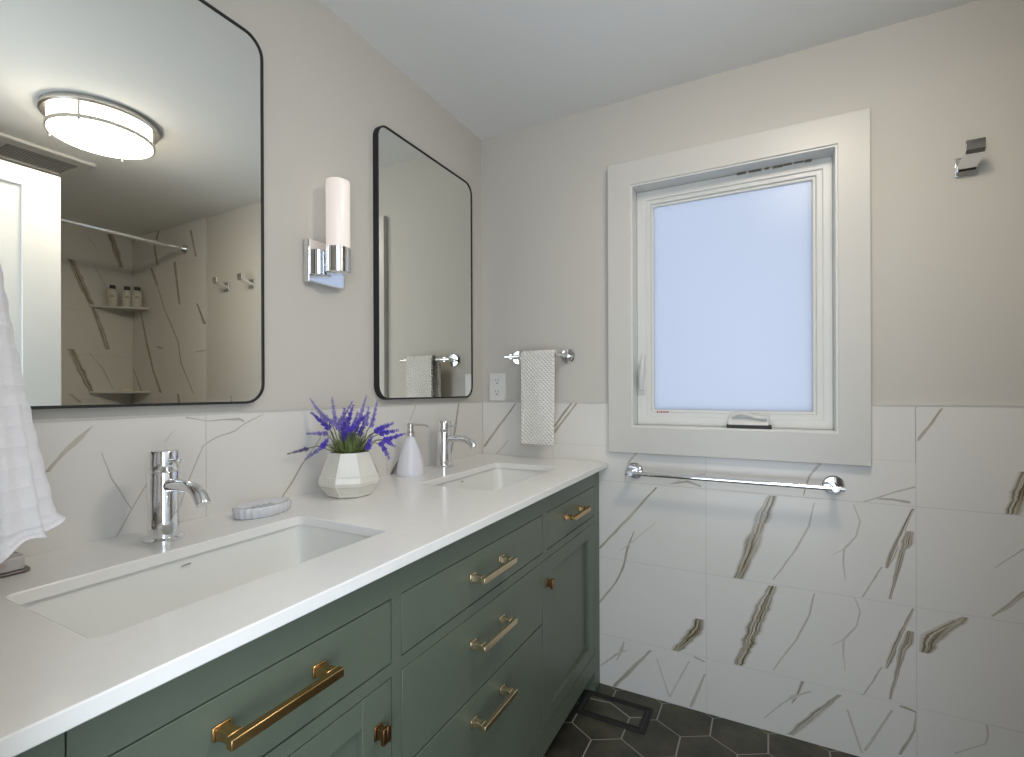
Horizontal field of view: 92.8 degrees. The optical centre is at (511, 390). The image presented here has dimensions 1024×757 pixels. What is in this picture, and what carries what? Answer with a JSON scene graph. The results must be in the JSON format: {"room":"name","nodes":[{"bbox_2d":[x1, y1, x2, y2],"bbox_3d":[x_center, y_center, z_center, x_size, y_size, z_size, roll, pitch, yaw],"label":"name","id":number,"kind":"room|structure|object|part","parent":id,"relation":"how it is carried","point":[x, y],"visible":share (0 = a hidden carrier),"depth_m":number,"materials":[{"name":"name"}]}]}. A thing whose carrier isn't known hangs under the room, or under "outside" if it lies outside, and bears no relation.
{"room":"bathroom","nodes":[
{"label":"bathroom","id":0,"kind":"room"},
{"bbox_2d":[15,0,482,556],"bbox_3d":[-0.576,0.047,1.428,0.121,2.305,1.960,0,0,28],"label":"wall","id":1,"kind":"structure","parent":0,"point":[327,89],"depth_m":1.31,"materials":[{"name":"grey paint"}]},
{"bbox_2d":[0,0,264,408],"bbox_3d":[-0.752,-0.415,0.959,0.020,0.894,0.564,0,0,28],"label":"wall mirror","id":2,"kind":"object","parent":1,"relation":"attached to","point":[132,131],"visible":1,"depth_m":0.96,"materials":[{"name":"black metal"}]},
{"bbox_2d":[304,177,350,289],"bbox_3d":[-0.499,-0.440,1.363,0.094,0.289,0.126,0,0,28],"label":"wall sconce","id":3,"kind":"object","parent":1,"relation":"attached to","point":[325,265],"visible":1,"depth_m":1.33,"materials":[{"name":"silver metal"}]},
{"bbox_3d":[-0.485,-0.490,1.361,0.064,0.188,0.064,0,0,28],"label":"lamp shade","id":4,"kind":"part","parent":3,"relation":"part of","materials":[{"name":"white glass"}]},
{"bbox_2d":[373,125,472,399],"bbox_3d":[-0.306,-0.417,1.811,0.020,0.894,0.564,0,0,28],"label":"wall mirror","id":5,"kind":"object","parent":1,"relation":"attached to","point":[423,288],"visible":1,"depth_m":1.74,"materials":[{"name":"black metal"}]},
{"bbox_2d":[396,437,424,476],"bbox_3d":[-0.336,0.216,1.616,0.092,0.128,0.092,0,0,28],"label":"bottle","id":6,"kind":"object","parent":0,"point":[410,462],"depth_m":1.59,"materials":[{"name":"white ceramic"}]},
{"bbox_2d":[320,0,978,139],"bbox_3d":[0.773,-1.161,0.720,3.177,0.100,1.960,0,0,28],"label":"ceiling","id":7,"kind":"structure","parent":0,"point":[499,67],"depth_m":1.54,"materials":[{"name":"white paint"}]},
{"bbox_2d":[543,683,858,756],"bbox_3d":[0.508,1.170,0.197,3.177,0.050,3.120,0,0,28],"label":"floor","id":8,"kind":"structure","parent":0,"point":[673,730],"depth_m":1.60,"materials":[{"name":"tile"}]},
{"bbox_2d":[15,472,599,756],"bbox_3d":[-0.268,0.725,1.266,0.565,0.848,1.699,0,0,28],"label":"vanity cabinet","id":9,"kind":"object","parent":8,"relation":"on","point":[484,644],"visible":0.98,"depth_m":0.93,"materials":[{"name":"green paint"}]},
{"bbox_3d":[-0.455,0.725,0.441,0.052,0.848,0.064,0,0,28],"label":"leg","id":10,"kind":"part","parent":9,"relation":"part of","materials":[{"name":"green paint"}]},
{"bbox_3d":[-0.324,0.421,0.660,0.022,0.109,0.443,0,0,28],"label":"drawer","id":11,"kind":"part","parent":9,"relation":"part of","materials":[{"name":"green paint"}]},
{"bbox_3d":[-0.299,0.408,0.642,0.039,0.018,0.168,0,0,28],"label":"handle","id":12,"kind":"part","parent":9,"relation":"part of","materials":[{"name":"gold metal"}]},
{"bbox_2d":[0,454,607,756],"bbox_3d":[-0.275,0.290,1.263,0.565,0.020,1.710,0,0,28],"label":"countertop","id":13,"kind":"structure","parent":9,"relation":"on","point":[55,678],"depth_m":0.72,"materials":[{"name":"white stone"}]},
{"bbox_2d":[0,551,30,578],"bbox_3d":[-0.817,0.269,0.723,0.085,0.026,0.134,0,0,28],"label":"trinket box","id":14,"kind":"object","parent":13,"relation":"on","point":[14,564],"visible":0.86,"depth_m":0.75,"materials":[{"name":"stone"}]},
{"bbox_2d":[142,449,210,544],"bbox_3d":[-0.613,0.198,0.900,0.171,0.168,0.066,0,0,28],"label":"faucet","id":15,"kind":"object","parent":13,"relation":"on","point":[165,485],"visible":1,"depth_m":0.90,"materials":[{"name":"silver metal"}]},
{"bbox_3d":[-0.626,0.131,0.906,0.037,0.010,0.009,0,0,28],"label":"lever","id":16,"kind":"part","parent":15,"relation":"part of","materials":[{"name":"silver metal"}]},
{"bbox_3d":[-0.592,0.186,0.888,0.123,0.045,0.025,0,0,28],"label":"spout","id":17,"kind":"part","parent":15,"relation":"part of","materials":[{"name":"silver metal"}]},
{"bbox_2d":[21,525,369,637],"bbox_3d":[-0.472,0.367,0.822,0.278,0.131,0.504,0,0,28],"label":"sink basin","id":18,"kind":"object","parent":13,"relation":"in","point":[104,608],"visible":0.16,"depth_m":0.87,"materials":[{"name":"white ceramic"}]},
{"bbox_2d":[232,497,291,519],"bbox_3d":[-0.568,0.269,1.112,0.090,0.024,0.134,0,0,28],"label":"soap dish","id":19,"kind":"object","parent":13,"relation":"on","point":[261,508],"visible":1,"depth_m":1.09,"materials":[{"name":"white ceramic"}]},
{"bbox_2d":[318,449,379,498],"bbox_3d":[-0.436,0.222,1.312,0.156,0.117,0.156,0,0,28],"label":"vase","id":20,"kind":"object","parent":13,"relation":"on","point":[348,475],"visible":0.93,"depth_m":1.26,"materials":[{"name":"beige ceramic"}]},
{"bbox_2d":[287,395,404,460],"bbox_3d":[-0.438,0.140,1.310,0.297,0.254,0.130,0,0,-10],"label":"plant","id":21,"kind":"object","parent":20,"relation":"in","point":[348,443],"visible":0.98,"depth_m":1.30,"materials":[{"name":"purple plant"}]},
{"bbox_3d":[-0.509,0.182,1.295,0.158,0.072,0.022,0,0,-25],"label":"flower stem","id":22,"kind":"part","parent":21,"relation":"part of","materials":[{"name":"purple plant"}]},
{"bbox_3d":[-0.488,0.121,1.311,0.106,0.194,0.004,0,0,-3],"label":"flower stem","id":23,"kind":"part","parent":21,"relation":"part of","materials":[{"name":"purple plant"}]},
{"bbox_2d":[396,423,427,476],"bbox_3d":[-0.333,0.195,1.610,0.092,0.172,0.105,0,0,-25],"label":"soap dispenser","id":24,"kind":"object","parent":13,"relation":"on","point":[410,462],"visible":1,"depth_m":1.59,"materials":[{"name":"white ceramic"}]},
{"bbox_2d":[435,421,476,468],"bbox_3d":[-0.202,0.196,1.755,0.171,0.168,0.066,0,0,28],"label":"faucet","id":25,"kind":"object","parent":13,"relation":"on","point":[444,437],"visible":1,"depth_m":1.76,"materials":[{"name":"silver metal"}]},
{"bbox_3d":[-0.180,0.185,1.744,0.123,0.045,0.025,0,0,28],"label":"spout","id":26,"kind":"part","parent":25,"relation":"part of","materials":[{"name":"silver metal"}]},
{"bbox_2d":[435,468,544,490],"bbox_3d":[-0.057,0.366,1.615,0.278,0.131,0.504,0,0,28],"label":"sink basin","id":27,"kind":"object","parent":13,"relation":"in","point":[494,479],"visible":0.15,"depth_m":1.83,"materials":[{"name":"white ceramic"}]},
{"bbox_3d":[-0.323,0.751,0.660,0.022,0.495,0.443,0,0,28],"label":"door","id":28,"kind":"part","parent":9,"relation":"part of","materials":[{"name":"green paint"}]},
{"bbox_3d":[-0.328,0.751,0.663,0.011,0.404,0.308,0,0,28],"label":"door panel","id":29,"kind":"part","parent":9,"relation":"part of","materials":[{"name":"green paint"}]},
{"bbox_3d":[-0.217,0.575,0.817,0.022,0.027,0.018,0,0,28],"label":"knob","id":30,"kind":"part","parent":9,"relation":"part of","materials":[{"name":"gold metal"}]},
{"bbox_3d":[-0.065,0.420,1.156,0.022,0.109,0.615,0,0,28],"label":"drawer","id":31,"kind":"part","parent":9,"relation":"part of","materials":[{"name":"green paint"}]},
{"bbox_3d":[-0.064,0.591,1.156,0.022,0.177,0.615,0,0,28],"label":"drawer","id":32,"kind":"part","parent":9,"relation":"part of","materials":[{"name":"green paint"}]},
{"bbox_3d":[-0.063,0.841,1.156,0.022,0.314,0.615,0,0,28],"label":"drawer","id":33,"kind":"part","parent":9,"relation":"part of","materials":[{"name":"green paint"}]},
{"bbox_3d":[-0.040,0.416,1.137,0.039,0.018,0.156,0,0,28],"label":"handle","id":34,"kind":"part","parent":9,"relation":"part of","materials":[{"name":"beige metal"}]},
{"bbox_3d":[-0.039,0.739,1.137,0.039,0.018,0.156,0,0,28],"label":"handle","id":35,"kind":"part","parent":9,"relation":"part of","materials":[{"name":"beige metal"}]},
{"bbox_3d":[-0.039,0.565,1.137,0.039,0.018,0.156,0,0,28],"label":"handle","id":36,"kind":"part","parent":9,"relation":"part of","materials":[{"name":"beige metal"}]},
{"bbox_3d":[0.114,0.574,1.448,0.022,0.027,0.018,0,0,28],"label":"knob","id":37,"kind":"part","parent":9,"relation":"part of","materials":[{"name":"gold metal"}]},
{"bbox_3d":[0.192,0.750,1.643,0.022,0.495,0.474,0,0,28],"label":"door","id":38,"kind":"part","parent":9,"relation":"part of","materials":[{"name":"green paint"}]},
{"bbox_3d":[0.187,0.750,1.645,0.011,0.404,0.339,0,0,28],"label":"door panel","id":39,"kind":"part","parent":9,"relation":"part of","materials":[{"name":"green paint"}]},
{"bbox_3d":[0.198,0.419,1.657,0.022,0.109,0.442,0,0,28],"label":"drawer","id":40,"kind":"part","parent":9,"relation":"part of","materials":[{"name":"green paint"}]},
{"bbox_3d":[0.222,0.411,1.638,0.039,0.018,0.155,0,0,28],"label":"handle","id":41,"kind":"part","parent":9,"relation":"part of","materials":[{"name":"gold metal"}]},
{"bbox_3d":[0.304,0.722,1.889,0.052,0.848,0.063,0,0,28],"label":"leg","id":42,"kind":"part","parent":9,"relation":"part of","materials":[{"name":"green paint"}]},
{"bbox_2d":[574,689,652,734],"bbox_3d":[0.364,1.144,1.743,0.248,0.005,0.145,0,0,28],"label":"floor vent","id":43,"kind":"object","parent":8,"relation":"in","point":[634,717],"visible":1,"depth_m":1.74,"materials":[{"name":"black metal"}]},
{"bbox_3d":[0.364,1.144,1.743,0.208,0.003,0.105,0,0,28],"label":"frame","id":44,"kind":"part","parent":43,"relation":"part of","materials":[{"name":"black metal"}]},
{"bbox_2d":[481,0,1023,756],"bbox_3d":[1.252,0.040,1.503,3.063,2.305,0.131,0,0,28],"label":"wall","id":45,"kind":"structure","parent":0,"point":[881,616],"depth_m":1.53,"materials":[{"name":"grey paint"}]},
{"bbox_2d":[489,373,505,400],"bbox_3d":[-0.063,-0.015,2.121,0.080,0.120,0.009,0,0,28],"label":"electrical outlet","id":46,"kind":"object","parent":45,"relation":"attached to","point":[497,381],"visible":1,"depth_m":2.12,"materials":[{"name":"white plastic"}]},
{"bbox_2d":[494,377,499,385],"bbox_3d":[-0.064,-0.038,2.119,0.032,0.036,0.004,0,0,28],"label":"receptacle","id":47,"kind":"object","parent":46,"relation":"attached to","point":[496,379],"depth_m":2.12,"materials":[{"name":"white plastic"}]},
{"bbox_2d":[494,388,499,396],"bbox_3d":[-0.064,0.009,2.119,0.032,0.036,0.004,0,0,28],"label":"receptacle","id":48,"kind":"object","parent":46,"relation":"attached to","point":[496,390],"depth_m":2.12,"materials":[{"name":"white plastic"}]},
{"bbox_2d":[505,349,574,364],"bbox_3d":[0.110,-0.138,1.988,0.282,0.060,0.083,0,0,28],"label":"towel bar","id":49,"kind":"object","parent":45,"relation":"attached to","point":[567,355],"visible":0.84,"depth_m":1.97,"materials":[{"name":"silver metal"}]},
{"bbox_3d":[0.093,-0.138,1.958,0.273,0.014,0.014,0,0,28],"label":"rail","id":50,"kind":"part","parent":49,"relation":"part of","materials":[{"name":"silver metal"}]},
{"bbox_2d":[520,350,556,444],"bbox_3d":[0.100,0.028,1.955,0.165,0.374,0.057,0,0,28],"label":"hand towel","id":51,"kind":"object","parent":49,"relation":"hanging from","point":[537,367],"visible":0.98,"depth_m":1.93,"materials":[{"name":"white fabric"}]},
{"bbox_2d":[624,463,844,494],"bbox_3d":[0.725,0.302,1.663,0.688,0.060,0.078,0,0,28],"label":"towel bar","id":52,"kind":"object","parent":45,"relation":"attached to","point":[832,484],"visible":1,"depth_m":1.59,"materials":[{"name":"silver metal"}]},
{"bbox_3d":[0.445,0.303,1.805,0.019,0.019,0.070,0,0,28],"label":"post","id":53,"kind":"part","parent":52,"relation":"part of","materials":[{"name":"silver metal"}]},
{"bbox_3d":[0.712,0.302,1.635,0.672,0.015,0.016,0,0,28],"label":"rail","id":54,"kind":"part","parent":52,"relation":"part of","materials":[{"name":"silver metal"}]},
{"bbox_3d":[1.002,0.301,1.514,0.019,0.019,0.070,0,0,28],"label":"post","id":55,"kind":"part","parent":52,"relation":"part of","materials":[{"name":"silver metal"}]},
{"bbox_2d":[607,108,871,465],"bbox_3d":[0.762,-0.314,1.737,0.822,1.097,0.130,0,0,28],"label":"window","id":56,"kind":"structure","parent":45,"relation":"in","point":[739,268],"depth_m":1.72,"materials":[{"name":"white paint"}]},
{"bbox_3d":[0.497,-0.069,1.868,0.025,0.138,0.043,0,0,12],"label":"lock lever","id":57,"kind":"part","parent":56,"relation":"part of","materials":[{"name":"white plastic"}]},
{"bbox_3d":[0.783,-0.316,1.768,0.534,0.791,0.001,0,0,28],"label":"glass pane","id":58,"kind":"part","parent":56,"relation":"part of","materials":[{"name":"white"}]},
{"bbox_3d":[0.783,-0.316,1.767,0.585,0.838,0.038,0,0,28],"label":"sash","id":59,"kind":"part","parent":56,"relation":"part of","materials":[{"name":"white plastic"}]},
{"bbox_3d":[0.781,-0.318,1.770,0.639,0.898,0.055,0,0,28],"label":"frame","id":60,"kind":"part","parent":56,"relation":"part of","materials":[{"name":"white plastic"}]},
{"bbox_3d":[0.813,0.087,1.674,0.110,0.030,0.018,0,0,31],"label":"crank handle","id":61,"kind":"part","parent":56,"relation":"part of","materials":[{"name":"white plastic"}]},
{"bbox_2d":[954,137,985,177],"bbox_3d":[1.289,-0.653,1.371,0.050,0.074,0.080,0,0,28],"label":"robe hook","id":62,"kind":"object","parent":45,"relation":"attached to","point":[967,165],"visible":1,"depth_m":1.36,"materials":[{"name":"silver metal"}]},
{"bbox_3d":[1.306,-0.643,1.404,0.050,0.054,0.007,0,0,28],"label":"wall plate","id":63,"kind":"part","parent":62,"relation":"part of","materials":[{"name":"silver metal"}]},
{"bbox_3d":[0.357,0.043,-0.104,2.969,2.305,0.110,0,0,28],"label":"wall","id":64,"kind":"structure","parent":0,"visible":0},
{"bbox_3d":[-0.738,-0.305,0.563,0.160,0.181,0.057,0,0,28],"label":"towel ring","id":65,"kind":"object","parent":64,"relation":"attached to","visible":0},
{"bbox_2d":[0,264,64,562],"bbox_3d":[-0.705,-0.005,0.621,0.316,0.482,0.187,0,0,28],"label":"bath towel","id":66,"kind":"object","parent":65,"relation":"hanging from","point":[28,510],"visible":1,"depth_m":0.58,"materials":[{"name":"white fabric"}]}
]}

